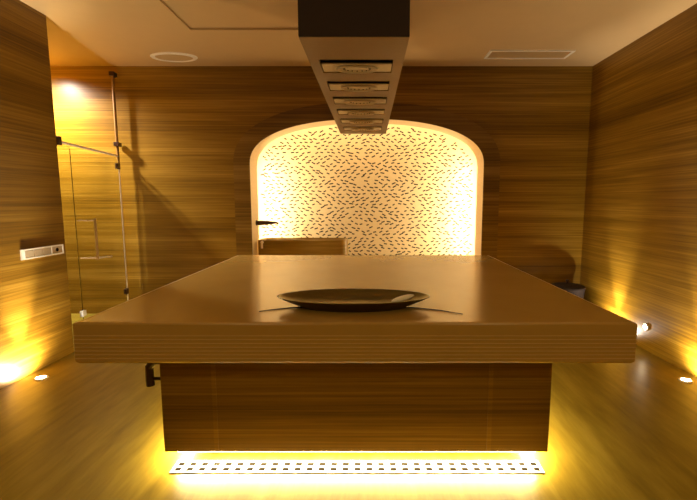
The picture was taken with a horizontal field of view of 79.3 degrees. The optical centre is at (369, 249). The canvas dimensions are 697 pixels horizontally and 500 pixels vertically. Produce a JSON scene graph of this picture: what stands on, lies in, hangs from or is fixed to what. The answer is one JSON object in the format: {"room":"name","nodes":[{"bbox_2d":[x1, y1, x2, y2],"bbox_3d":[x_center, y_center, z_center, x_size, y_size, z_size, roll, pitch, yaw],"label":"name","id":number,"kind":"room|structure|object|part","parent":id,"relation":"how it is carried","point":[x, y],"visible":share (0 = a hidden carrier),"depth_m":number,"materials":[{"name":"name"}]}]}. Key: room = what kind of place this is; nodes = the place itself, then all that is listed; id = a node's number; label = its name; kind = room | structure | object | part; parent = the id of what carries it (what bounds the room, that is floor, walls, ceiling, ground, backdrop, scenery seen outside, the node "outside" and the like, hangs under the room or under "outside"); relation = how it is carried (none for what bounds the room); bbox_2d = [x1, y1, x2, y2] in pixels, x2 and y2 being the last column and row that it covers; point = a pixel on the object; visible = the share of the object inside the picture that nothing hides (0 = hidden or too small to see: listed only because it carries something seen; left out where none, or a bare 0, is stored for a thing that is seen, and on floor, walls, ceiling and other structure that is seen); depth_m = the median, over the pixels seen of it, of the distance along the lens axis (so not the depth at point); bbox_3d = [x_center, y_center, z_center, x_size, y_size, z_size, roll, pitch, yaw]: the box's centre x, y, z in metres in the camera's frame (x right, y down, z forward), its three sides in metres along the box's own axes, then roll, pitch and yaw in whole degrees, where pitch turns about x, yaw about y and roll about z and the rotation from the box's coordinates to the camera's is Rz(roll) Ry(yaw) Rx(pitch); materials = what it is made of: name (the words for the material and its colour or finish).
{"room":"spa","nodes":[
{"label":"spa","id":0,"kind":"room"},
{"bbox_2d":[0,0,73,389],"bbox_3d":[-3.025,-0.197,0.908,0.150,3.180,6.250,0,7,0],"label":"wall","id":1,"kind":"structure","parent":0,"point":[36,332],"depth_m":3.62,"materials":[{"name":"wood"}]},
{"bbox_2d":[20,244,63,259],"bbox_3d":[-2.944,0.016,3.785,0.012,0.089,0.503,0,7,0],"label":"switch plate","id":2,"kind":"object","parent":1,"relation":"attached to","point":[25,254],"visible":1,"depth_m":3.76,"materials":[{"name":"white plastic"}]},
{"bbox_2d":[52,246,61,253],"bbox_3d":[-2.944,-0.004,3.958,0.004,0.062,0.127,0,7,0],"label":"socket","id":3,"kind":"object","parent":2,"relation":"attached to","point":[55,249],"depth_m":3.95,"materials":[{"name":"white plastic"}]},
{"bbox_2d":[50,66,592,300],"bbox_3d":[-0.775,-0.745,5.611,7.390,3.180,0.320,0,7,0],"label":"wall","id":4,"kind":"structure","parent":0,"point":[180,128],"depth_m":5.37,"materials":[{"name":"wood"}]},
{"bbox_2d":[256,220,278,225],"bbox_3d":[-1.403,-0.370,5.716,0.334,0.076,0.076,0,7,0],"label":"spout","id":5,"kind":"object","parent":4,"relation":"attached to","point":[259,222],"visible":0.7,"depth_m":5.69,"materials":[{"name":"brown metal"}]},
{"bbox_2d":[258,238,347,254],"bbox_3d":[-0.900,0.110,5.830,1.200,0.530,0.404,0,7,0],"label":"basin","id":6,"kind":"object","parent":4,"relation":"in","point":[266,246],"visible":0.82,"depth_m":5.66,"materials":[{"name":"wood"}]},
{"bbox_2d":[233,103,499,258],"bbox_3d":[-0.035,-0.510,5.472,3.430,2.745,0.012,0,7,0],"label":"trim","id":7,"kind":"structure","parent":4,"relation":"attached to","point":[459,124],"depth_m":5.38,"materials":[{"name":"wood"}]},
{"bbox_2d":[257,144,476,229],"bbox_3d":[-0.035,-0.695,6.020,3.410,2.485,0.480,0,7,0],"label":"wall niche","id":8,"kind":"object","parent":4,"relation":"in","point":[267,144],"visible":0.01,"depth_m":6.16,"materials":[{"name":"paint"}]},
{"bbox_2d":[257,124,476,254],"bbox_3d":[-0.035,-0.721,6.242,3.240,2.315,0.030,0,7,0],"label":"wall","id":9,"kind":"structure","parent":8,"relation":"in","point":[404,190],"depth_m":6.21,"materials":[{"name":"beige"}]},
{"bbox_2d":[0,345,696,499],"bbox_3d":[-0.775,1.358,1.820,7.390,0.120,7.940,0,7,0],"label":"floor","id":10,"kind":"structure","parent":0,"point":[83,431],"depth_m":2.51,"materials":[{"name":"wood"}]},
{"bbox_2d":[33,375,48,380],"bbox_3d":[-2.800,1.087,3.580,0.106,0.010,0.106,0,7,0],"label":"uplight","id":11,"kind":"object","parent":10,"relation":"on","point":[41,377],"visible":1,"depth_m":3.57,"materials":[{"name":"metal"}]},
{"bbox_2d":[56,71,128,342],"bbox_3d":[-3.011,-0.606,4.742,0.197,3.065,1.438,-1,7,-9],"label":"shower enclosure","id":12,"kind":"object","parent":10,"relation":"on","point":[90,184],"visible":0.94,"depth_m":4.62,"materials":[{"name":"clear glass"}]},
{"bbox_3d":[-2.983,-0.017,4.200,0.010,2.020,0.220,-1,7,-9],"label":"fixed pane","id":13,"kind":"part","parent":12,"relation":"part of","materials":[{"name":"clear glass"}]},
{"bbox_3d":[-2.929,-0.110,4.375,0.170,0.435,0.024,-2,7,-18],"label":"handle","id":14,"kind":"part","parent":12,"relation":"part of","materials":[{"name":"brown metal"}]},
{"bbox_3d":[-3.076,-1.112,4.652,0.026,0.026,1.338,-1,7,-9],"label":"header rail","id":15,"kind":"part","parent":12,"relation":"part of","materials":[{"name":"metal"}]},
{"bbox_3d":[-3.091,-0.085,4.867,0.010,2.000,1.118,-1,7,-9],"label":"door","id":16,"kind":"part","parent":12,"relation":"part of","materials":[{"name":"clear glass"}]},
{"bbox_3d":[-3.183,-1.626,5.262,0.034,1.110,0.034,0,7,0],"label":"post","id":17,"kind":"part","parent":12,"relation":"part of","materials":[{"name":"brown metal"}]},
{"bbox_3d":[-3.183,-0.205,5.428,0.024,1.750,0.024,0,7,0],"label":"post","id":18,"kind":"part","parent":12,"relation":"part of","materials":[{"name":"metal"}]},
{"bbox_2d":[72,255,636,451],"bbox_3d":[-0.072,0.656,3.441,2.803,0.900,2.639,0,7,0],"label":"massage table","id":19,"kind":"object","parent":10,"relation":"on","point":[235,376],"visible":1,"depth_m":2.33,"materials":[{"name":"wood"}]},
{"bbox_3d":[-1.204,0.680,2.365,0.115,0.174,0.044,0,7,0],"label":"handle","id":20,"kind":"part","parent":19,"relation":"part of","materials":[{"name":"brown metal"}]},
{"bbox_2d":[259,289,461,313],"bbox_3d":[-0.052,0.291,2.400,1.097,0.065,0.380,0,7,0],"label":"oval dish","id":21,"kind":"object","parent":19,"relation":"on","point":[328,300],"visible":0.98,"depth_m":2.45,"materials":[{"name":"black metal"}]},
{"bbox_3d":[-0.090,0.292,2.400,0.870,0.061,0.380,0,7,0],"label":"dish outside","id":22,"kind":"part","parent":21,"relation":"part of","materials":[{"name":"black ceramic"}]},
{"bbox_2d":[391,294,413,301],"bbox_3d":[0.190,0.275,2.388,0.148,0.036,0.060,-3,7,-22],"label":"soap bar","id":23,"kind":"object","parent":21,"relation":"in","point":[408,296],"visible":0.96,"depth_m":2.37,"materials":[{"name":"white wax"}]},
{"bbox_2d":[169,460,544,473],"bbox_3d":[-0.068,1.230,2.381,2.080,0.006,0.110,0,7,0],"label":"floor drain","id":24,"kind":"object","parent":10,"relation":"on","point":[182,466],"visible":1,"depth_m":2.38,"materials":[{"name":"metal"}]},
{"bbox_2d":[551,279,585,298],"bbox_3d":[2.500,0.628,5.329,0.420,0.518,0.420,0,7,0],"label":"waste bin","id":25,"kind":"object","parent":10,"relation":"on","point":[578,290],"visible":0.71,"depth_m":5.17,"materials":[{"name":"brown metal"}]},
{"bbox_3d":[2.500,0.449,5.308,0.420,0.062,0.420,0,7,0],"label":"lid","id":26,"kind":"part","parent":25,"relation":"part of","materials":[{"name":"black plastic"}]},
{"bbox_2d":[678,377,693,382],"bbox_3d":[2.660,1.093,3.530,0.106,0.010,0.106,0,7,0],"label":"uplight","id":27,"kind":"object","parent":10,"relation":"on","point":[682,379],"visible":1,"depth_m":3.52,"materials":[{"name":"metal"}]},
{"bbox_2d":[20,0,696,65],"bbox_3d":[-0.775,-1.919,1.437,7.390,0.120,7.940,0,7,0],"label":"ceiling","id":28,"kind":"structure","parent":0,"point":[79,32],"depth_m":4.14,"materials":[{"name":"paint"}]},
{"bbox_2d":[150,52,197,61],"bbox_3d":[-2.273,-2.252,4.884,0.539,0.018,0.307,0,7,0],"label":"ceiling speaker","id":29,"kind":"object","parent":28,"relation":"attached to","point":[162,56],"visible":1,"depth_m":4.90,"materials":[{"name":"white plastic"}]},
{"bbox_2d":[155,54,192,60],"bbox_3d":[-2.290,-2.256,4.922,0.432,0.002,0.248,0,7,0],"label":"grille","id":30,"kind":"object","parent":29,"relation":"attached to","point":[162,57],"depth_m":4.93,"materials":[{"name":"paint"}]},
{"bbox_2d":[298,0,409,133],"bbox_3d":[-0.067,-1.548,3.046,0.477,0.988,2.630,0,7,0],"label":"ceiling light fixture","id":31,"kind":"object","parent":28,"relation":"hanging from","point":[355,50],"visible":1,"depth_m":1.99,"materials":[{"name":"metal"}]},
{"bbox_3d":[-0.067,-1.401,1.745,0.477,0.979,0.012,0,7,0],"label":"panel","id":32,"kind":"part","parent":31,"relation":"part of","materials":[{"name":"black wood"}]},
{"bbox_3d":[-0.067,-1.077,3.101,0.453,0.020,2.606,0,7,0],"label":"underside plate","id":33,"kind":"part","parent":31,"relation":"part of","materials":[{"name":"brown metal"}]},
{"bbox_2d":[484,50,575,58],"bbox_3d":[1.830,-2.249,4.832,0.960,0.012,0.270,0,7,0],"label":"ceiling vent","id":34,"kind":"object","parent":28,"relation":"in","point":[492,54],"visible":1,"depth_m":4.82,"materials":[{"name":"white plastic"}]},
{"bbox_2d":[580,3,696,376],"bbox_3d":[2.860,-0.281,1.629,0.120,3.180,7.700,0,7,0],"label":"wall","id":35,"kind":"structure","parent":0,"point":[639,256],"depth_m":4.20,"materials":[{"name":"wood"}]},
{"bbox_2d":[643,323,647,329],"bbox_3d":[2.792,0.778,4.249,0.015,0.070,0.070,0,7,0],"label":"step light","id":36,"kind":"object","parent":35,"relation":"attached to","point":[645,326],"visible":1,"depth_m":4.24,"materials":[{"name":"metal"}]}
]}

